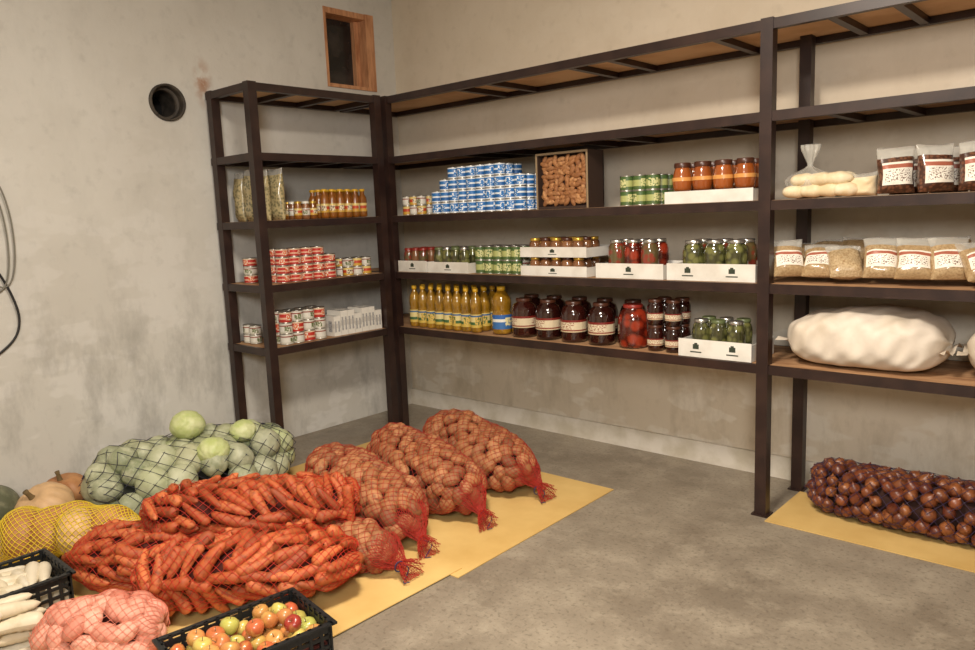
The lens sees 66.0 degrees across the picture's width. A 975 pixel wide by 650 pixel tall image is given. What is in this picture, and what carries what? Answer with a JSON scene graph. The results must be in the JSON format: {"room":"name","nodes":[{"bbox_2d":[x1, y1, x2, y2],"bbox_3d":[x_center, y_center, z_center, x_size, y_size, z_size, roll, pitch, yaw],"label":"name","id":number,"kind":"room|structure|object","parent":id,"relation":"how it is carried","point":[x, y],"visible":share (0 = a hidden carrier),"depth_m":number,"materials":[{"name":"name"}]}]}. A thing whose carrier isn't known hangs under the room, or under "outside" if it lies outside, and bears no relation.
{"room":"food storage room","nodes":[
{"label":"food storage room","id":0,"kind":"room"},
{"bbox_2d":[0,0,412,496],"bbox_3d":[-2.704,-0.524,3.846,0.300,3.120,5.800,5,11,41],"label":"wall","id":1,"kind":"structure","parent":0,"point":[116,287],"depth_m":4.40,"materials":[{"name":"paint"}]},
{"bbox_2d":[0,187,20,353],"bbox_3d":[-2.587,-0.301,3.751,0.018,1.109,0.417,6,12,44],"label":"hanging cable","id":2,"kind":"object","parent":1,"relation":"hanging from","point":[1,277],"visible":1,"depth_m":3.87,"materials":[{"name":"grey metal"}]},
{"bbox_2d":[148,83,185,120],"bbox_3d":[-1.996,-1.326,4.528,0.302,0.214,0.214,5,11,41],"label":"vent pipe","id":3,"kind":"object","parent":1,"relation":"attached to","point":[167,102],"visible":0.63,"depth_m":4.52,"materials":[{"name":"black"}]},
{"bbox_2d":[322,6,376,91],"bbox_3d":[-1.044,-1.982,5.450,0.172,0.540,0.440,5,11,41],"label":"window","id":4,"kind":"structure","parent":1,"relation":"in","point":[349,36],"depth_m":5.50,"materials":[{"name":"brown wood"}]},
{"bbox_2d":[139,471,361,537],"bbox_3d":[-1.042,0.792,3.302,0.959,0.269,0.350,-3,8,-6],"label":"sack","id":5,"kind":"object","parent":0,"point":[212,505],"visible":0.91,"depth_m":3.20,"materials":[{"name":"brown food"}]},
{"bbox_2d":[1,404,974,649],"bbox_3d":[0.027,1.313,1.714,7.450,0.100,6.400,5,11,41],"label":"floor","id":6,"kind":"structure","parent":0,"point":[675,556],"depth_m":3.00,"materials":[{"name":"concrete"}]},
{"bbox_2d":[0,485,19,519],"bbox_3d":[-2.509,0.929,3.762,0.255,0.255,0.294,5,11,41],"label":"pumpkin","id":7,"kind":"object","parent":6,"relation":"on","point":[9,498],"visible":0.59,"depth_m":3.75,"materials":[{"name":"green food"}]},
{"bbox_2d":[0,592,46,649],"bbox_3d":[-1.740,1.073,2.550,0.230,0.247,0.428,5,11,41],"label":"pile","id":8,"kind":"object","parent":6,"relation":"on","point":[19,615],"visible":0.84,"depth_m":2.59,"materials":[{"name":"white food"}]},
{"bbox_2d":[14,482,74,508],"bbox_3d":[-2.212,0.920,3.749,0.280,0.254,0.271,5,11,41],"label":"pumpkin","id":9,"kind":"object","parent":6,"relation":"on","point":[45,494],"visible":0.42,"depth_m":3.69,"materials":[{"name":"brown food"}]},
{"bbox_2d":[47,470,85,500],"bbox_3d":[-2.270,0.890,4.027,0.248,0.237,0.250,5,11,41],"label":"pumpkin","id":10,"kind":"object","parent":6,"relation":"on","point":[71,480],"visible":0.38,"depth_m":3.99,"materials":[{"name":"brown food"}]},
{"bbox_2d":[58,542,461,646],"bbox_3d":[-1.237,1.084,3.204,1.675,0.004,1.546,5,11,41],"label":"cardboard sheet","id":11,"kind":"object","parent":6,"relation":"on","point":[363,596],"visible":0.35,"depth_m":3.02,"materials":[{"name":"yellow cardboard"}]},
{"bbox_2d":[0,548,75,613],"bbox_3d":[-1.882,1.063,2.837,0.338,0.191,0.508,5,11,41],"label":"plastic crate","id":12,"kind":"object","parent":11,"relation":"on","point":[61,574],"visible":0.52,"depth_m":2.89,"materials":[{"name":"black plastic"}]},
{"bbox_2d":[0,561,68,614],"bbox_3d":[-1.876,1.052,2.834,0.296,0.193,0.461,5,11,41],"label":"radishes","id":13,"kind":"object","parent":12,"relation":"in","point":[12,578],"visible":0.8,"depth_m":2.89,"materials":[{"name":"white food"}]},
{"bbox_2d":[0,500,140,565],"bbox_3d":[-1.912,0.943,3.413,0.718,0.265,0.318,-2,8,2],"label":"sack","id":14,"kind":"object","parent":11,"relation":"on","point":[24,530],"visible":0.59,"depth_m":3.30,"materials":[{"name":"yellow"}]},
{"bbox_2d":[28,589,169,649],"bbox_3d":[-1.354,1.050,2.623,0.450,0.241,0.285,-2,8,0],"label":"sack","id":15,"kind":"object","parent":11,"relation":"on","point":[113,619],"visible":0.99,"depth_m":2.54,"materials":[{"name":"pink"}]},
{"bbox_2d":[61,519,190,592],"bbox_3d":[-1.506,0.964,3.188,0.566,0.258,0.356,-3,8,-4],"label":"sack","id":16,"kind":"object","parent":11,"relation":"on","point":[104,558],"visible":0.64,"depth_m":3.08,"materials":[{"name":"brown"}]},
{"bbox_2d":[78,410,295,519],"bbox_3d":[-1.590,0.706,4.079,0.758,0.501,1.103,5,11,41],"label":"sack","id":17,"kind":"object","parent":11,"relation":"on","point":[132,472],"visible":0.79,"depth_m":3.85,"materials":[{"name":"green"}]},
{"bbox_2d":[152,587,336,649],"bbox_3d":[-0.780,1.077,2.442,0.488,0.191,0.323,-9,11,-39],"label":"plastic crate","id":18,"kind":"object","parent":11,"relation":"on","point":[323,631],"visible":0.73,"depth_m":2.47,"materials":[{"name":"black plastic"}]},
{"bbox_2d":[168,601,327,649],"bbox_3d":[-0.779,1.059,2.440,0.447,0.208,0.271,-9,11,-39],"label":"apples","id":19,"kind":"object","parent":18,"relation":"in","point":[279,622],"visible":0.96,"depth_m":2.44,"materials":[{"name":"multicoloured food"}]},
{"bbox_2d":[129,518,363,616],"bbox_3d":[-0.938,0.945,2.952,0.895,0.319,0.348,-3,8,-6],"label":"sack","id":20,"kind":"object","parent":11,"relation":"on","point":[264,560],"visible":0.94,"depth_m":2.84,"materials":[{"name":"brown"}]},
{"bbox_2d":[315,516,424,583],"bbox_3d":[-0.578,0.940,3.281,0.685,0.205,0.264,4,11,37],"label":"sack","id":21,"kind":"object","parent":11,"relation":"on","point":[379,548],"visible":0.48,"depth_m":3.14,"materials":[{"name":"brown"}]},
{"bbox_2d":[304,442,439,559],"bbox_3d":[-0.580,0.812,3.643,0.412,0.351,0.976,-10,11,-42],"label":"sack","id":22,"kind":"object","parent":11,"relation":"on","point":[395,499],"visible":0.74,"depth_m":3.43,"materials":[{"name":"brown food"}]},
{"bbox_2d":[205,80,398,428],"bbox_3d":[-1.172,-0.336,4.950,0.500,2.303,1.006,5,11,41],"label":"metal shelving unit","id":23,"kind":"object","parent":6,"relation":"on","point":[252,94],"visible":0.84,"depth_m":4.70,"materials":[{"name":"brown paint"}]},
{"bbox_2d":[242,257,257,282],"bbox_3d":[-1.484,-0.342,4.698,0.086,0.156,0.086,5,11,41],"label":"cans","id":24,"kind":"object","parent":23,"relation":"on","point":[250,269],"visible":0.97,"depth_m":4.67},
{"bbox_2d":[243,323,261,343],"bbox_3d":[-1.496,0.055,4.774,0.149,0.116,0.074,5,11,41],"label":"cans","id":25,"kind":"object","parent":23,"relation":"on","point":[252,333],"visible":1,"depth_m":4.73,"materials":[{"name":"silver metal"}]},
{"bbox_2d":[233,174,285,221],"bbox_3d":[-1.421,-0.802,4.638,0.401,0.314,0.172,5,11,41],"label":"bags","id":26,"kind":"object","parent":23,"relation":"on","point":[273,184],"visible":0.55,"depth_m":4.57,"materials":[{"name":"beige plastic"}]},
{"bbox_2d":[274,305,326,344],"bbox_3d":[-1.201,-0.003,4.780,0.166,0.204,0.332,5,11,41],"label":"cans","id":27,"kind":"object","parent":23,"relation":"on","point":[306,323],"visible":0.97,"depth_m":4.71,"materials":[{"name":"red metal"}]},
{"bbox_2d":[285,201,317,219],"bbox_3d":[-1.202,-0.725,4.753,0.222,0.110,0.167,5,11,41],"label":"jars","id":28,"kind":"object","parent":23,"relation":"on","point":[295,210],"visible":0.88,"depth_m":4.68,"materials":[{"name":"glass"}]},
{"bbox_2d":[269,246,336,282],"bbox_3d":[-1.178,-0.392,4.771,0.173,0.208,0.434,5,11,41],"label":"cans","id":29,"kind":"object","parent":23,"relation":"on","point":[291,264],"visible":0.95,"depth_m":4.69},
{"bbox_2d":[308,189,366,218],"bbox_3d":[-0.991,-0.805,4.979,0.185,0.185,0.371,5,11,41],"label":"syrup bottles","id":30,"kind":"object","parent":23,"relation":"on","point":[331,203],"visible":0.97,"depth_m":4.89,"materials":[{"name":"orange glass"}]},
{"bbox_2d":[335,256,370,275],"bbox_3d":[-0.905,-0.399,5.060,0.149,0.116,0.224,5,11,41],"label":"cans","id":31,"kind":"object","parent":23,"relation":"on","point":[356,265],"visible":0.98,"depth_m":5.00,"materials":[{"name":"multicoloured metal"}]},
{"bbox_2d":[325,305,381,335],"bbox_3d":[-0.921,-0.036,5.081,0.150,0.160,0.402,5,11,41],"label":"cartons","id":32,"kind":"object","parent":23,"relation":"on","point":[359,318],"visible":0.97,"depth_m":5.01},
{"bbox_2d":[287,441,613,577],"bbox_3d":[-0.402,0.911,4.172,1.818,0.004,1.257,5,11,41],"label":"cardboard sheet","id":33,"kind":"object","parent":6,"relation":"on","point":[520,512],"visible":0.43,"depth_m":3.69,"materials":[{"name":"yellow cardboard"}]},
{"bbox_2d":[366,422,497,531],"bbox_3d":[-0.301,0.752,3.940,0.977,0.358,0.439,5,11,41],"label":"sack","id":34,"kind":"object","parent":33,"relation":"on","point":[448,478],"visible":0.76,"depth_m":3.72,"materials":[{"name":"brown food"}]},
{"bbox_2d":[422,408,556,502],"bbox_3d":[-0.020,0.699,4.200,0.945,0.368,0.428,5,11,41],"label":"sack","id":35,"kind":"object","parent":33,"relation":"on","point":[508,463],"visible":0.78,"depth_m":3.99,"materials":[{"name":"brown food"}]},
{"bbox_2d":[340,0,974,517],"bbox_3d":[1.176,-0.276,3.914,5.386,2.303,0.568,5,11,41],"label":"metal shelving unit","id":36,"kind":"object","parent":6,"relation":"on","point":[805,30],"visible":0.71,"depth_m":3.63,"materials":[{"name":"brown paint"}]},
{"bbox_2d":[398,247,434,271],"bbox_3d":[-0.427,-0.457,5.180,0.280,0.158,0.261,5,11,41],"label":"tray","id":37,"kind":"object","parent":36,"relation":"on","point":[416,259],"visible":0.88,"depth_m":5.09,"materials":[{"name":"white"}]},
{"bbox_2d":[402,195,431,214],"bbox_3d":[-0.446,-0.815,5.108,0.208,0.124,0.208,5,11,41],"label":"cans","id":38,"kind":"object","parent":36,"relation":"on","point":[412,205],"visible":0.83,"depth_m":5.03,"materials":[{"name":"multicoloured metal"}]},
{"bbox_2d":[409,283,494,332],"bbox_3d":[-0.233,-0.125,5.066,0.653,0.285,0.243,5,11,41],"label":"oil bottles","id":39,"kind":"object","parent":36,"relation":"on","point":[464,311],"visible":0.98,"depth_m":4.95,"materials":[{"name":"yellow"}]},
{"bbox_2d":[428,246,475,273],"bbox_3d":[-0.175,-0.437,4.956,0.365,0.164,0.261,5,11,41],"label":"tray","id":40,"kind":"object","parent":36,"relation":"on","point":[448,259],"visible":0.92,"depth_m":4.84,"materials":[{"name":"white cardboard"}]},
{"bbox_2d":[431,162,536,213],"bbox_3d":[-0.016,-0.859,4.728,0.780,0.288,0.234,5,11,41],"label":"cans","id":41,"kind":"object","parent":36,"relation":"on","point":[502,186],"visible":0.96,"depth_m":4.59,"materials":[{"name":"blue metal"}]},
{"bbox_2d":[492,286,511,334],"bbox_3d":[0.089,-0.095,4.726,0.126,0.300,0.124,5,11,41],"label":"oil bottle","id":42,"kind":"object","parent":36,"relation":"on","point":[501,300],"visible":1,"depth_m":4.68,"materials":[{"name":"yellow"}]},
{"bbox_2d":[520,236,609,276],"bbox_3d":[0.457,-0.405,4.391,0.470,0.218,0.261,5,11,41],"label":"trays","id":43,"kind":"object","parent":36,"relation":"on","point":[563,256],"visible":1,"depth_m":4.29,"materials":[{"name":"white cardboard"}]},
{"bbox_2d":[535,149,603,209],"bbox_3d":[0.471,-0.831,4.311,0.362,0.318,0.163,5,11,41],"label":"display box","id":44,"kind":"object","parent":36,"relation":"on","point":[573,178],"visible":1,"depth_m":4.24,"materials":[{"name":"brown food"}]},
{"bbox_2d":[512,293,645,344],"bbox_3d":[0.499,-0.042,4.484,0.893,0.235,0.339,5,11,41],"label":"jars","id":45,"kind":"object","parent":36,"relation":"on","point":[551,318],"visible":0.93,"depth_m":4.39,"materials":[{"name":"brown glass"}]},
{"bbox_2d":[618,303,648,347],"bbox_3d":[0.799,0.002,4.109,0.169,0.235,0.169,5,11,41],"label":"jar","id":46,"kind":"object","parent":36,"relation":"on","point":[633,328],"visible":0.96,"depth_m":4.04,"materials":[{"name":"red glass"}]},
{"bbox_2d":[596,238,682,279],"bbox_3d":[0.830,-0.364,4.061,0.410,0.204,0.261,5,11,41],"label":"tray","id":47,"kind":"object","parent":36,"relation":"on","point":[629,258],"visible":0.98,"depth_m":3.97,"materials":[{"name":"white cardboard"}]},
{"bbox_2d":[647,296,690,352],"bbox_3d":[0.963,-0.006,3.980,0.192,0.274,0.187,5,11,41],"label":"jars","id":48,"kind":"object","parent":36,"relation":"on","point":[668,319],"visible":0.98,"depth_m":3.93,"materials":[{"name":"brown glass"}]},
{"bbox_2d":[665,157,758,203],"bbox_3d":[1.145,-0.710,3.712,0.455,0.200,0.260,5,11,41],"label":"tray","id":49,"kind":"object","parent":36,"relation":"on","point":[722,180],"visible":0.96,"depth_m":3.61,"materials":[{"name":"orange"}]},
{"bbox_2d":[667,238,775,282],"bbox_3d":[1.169,-0.330,3.760,0.460,0.198,0.261,5,11,41],"label":"tray","id":50,"kind":"object","parent":36,"relation":"on","point":[723,259],"visible":0.99,"depth_m":3.67,"materials":[{"name":"white cardboard"}]},
{"bbox_2d":[678,315,773,362],"bbox_3d":[1.207,0.055,3.797,0.380,0.188,0.281,5,11,41],"label":"tray","id":51,"kind":"object","parent":36,"relation":"on","point":[723,338],"visible":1,"depth_m":3.70,"materials":[{"name":"white cardboard"}]},
{"bbox_2d":[782,171,858,197],"bbox_3d":[1.520,-0.694,3.372,0.350,0.240,0.217,5,11,41],"label":"bread rolls","id":52,"kind":"object","parent":36,"relation":"on","point":[821,184],"visible":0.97,"depth_m":3.30,"materials":[{"name":"beige food"}]},
{"bbox_2d":[846,175,877,196],"bbox_3d":[1.625,-0.612,3.255,0.132,0.104,0.106,5,11,41],"label":"bag","id":53,"kind":"object","parent":36,"relation":"on","point":[867,186],"visible":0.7,"depth_m":3.21,"materials":[{"name":"beige"}]},
{"bbox_2d":[775,304,964,371],"bbox_3d":[1.732,0.047,3.414,0.721,0.272,0.483,5,11,41],"label":"sack","id":54,"kind":"object","parent":36,"relation":"on","point":[889,337],"visible":1,"depth_m":3.24,"materials":[{"name":"white fabric"}]},
{"bbox_2d":[774,239,974,282],"bbox_3d":[1.802,-0.291,3.266,1.092,0.184,0.337,5,11,41],"label":"bags","id":55,"kind":"object","parent":36,"relation":"on","point":[939,259],"visible":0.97,"depth_m":3.23,"materials":[{"name":"plastic"}]},
{"bbox_2d":[876,151,974,194],"bbox_3d":[1.989,-0.636,2.995,0.768,0.199,0.241,5,11,41],"label":"bags","id":56,"kind":"object","parent":36,"relation":"on","point":[924,174],"visible":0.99,"depth_m":3.06,"materials":[{"name":"plastic"}]},
{"bbox_2d":[956,333,974,367],"bbox_3d":[2.265,0.096,2.939,0.691,0.272,0.460,5,11,41],"label":"sack","id":57,"kind":"object","parent":36,"relation":"on","point":[969,348],"visible":1,"depth_m":3.04,"materials":[{"name":"white fabric"}]},
{"bbox_2d":[765,491,974,572],"bbox_3d":[2.151,0.963,3.138,1.815,0.004,0.470,5,11,41],"label":"cardboard sheet","id":58,"kind":"object","parent":6,"relation":"on","point":[799,513],"visible":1,"depth_m":3.37,"materials":[{"name":"yellow cardboard"}]},
{"bbox_2d":[804,457,974,546],"bbox_3d":[1.956,0.789,3.376,0.346,0.276,0.999,-10,12,-44],"label":"sack","id":59,"kind":"object","parent":58,"relation":"on","point":[918,502],"visible":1,"depth_m":3.35,"materials":[{"name":"brown food"}]},
{"bbox_2d":[391,0,974,480],"bbox_3d":[1.991,-0.692,3.719,7.450,3.120,0.300,5,11,41],"label":"wall","id":60,"kind":"structure","parent":0,"point":[436,42],"depth_m":4.32,"materials":[{"name":"paint"}]},
{"bbox_2d":[411,388,817,483],"bbox_3d":[1.943,0.809,3.820,6.848,0.124,0.021,5,11,41],"label":"baseboard","id":61,"kind":"structure","parent":60,"relation":"attached to","point":[737,458],"depth_m":4.80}
]}

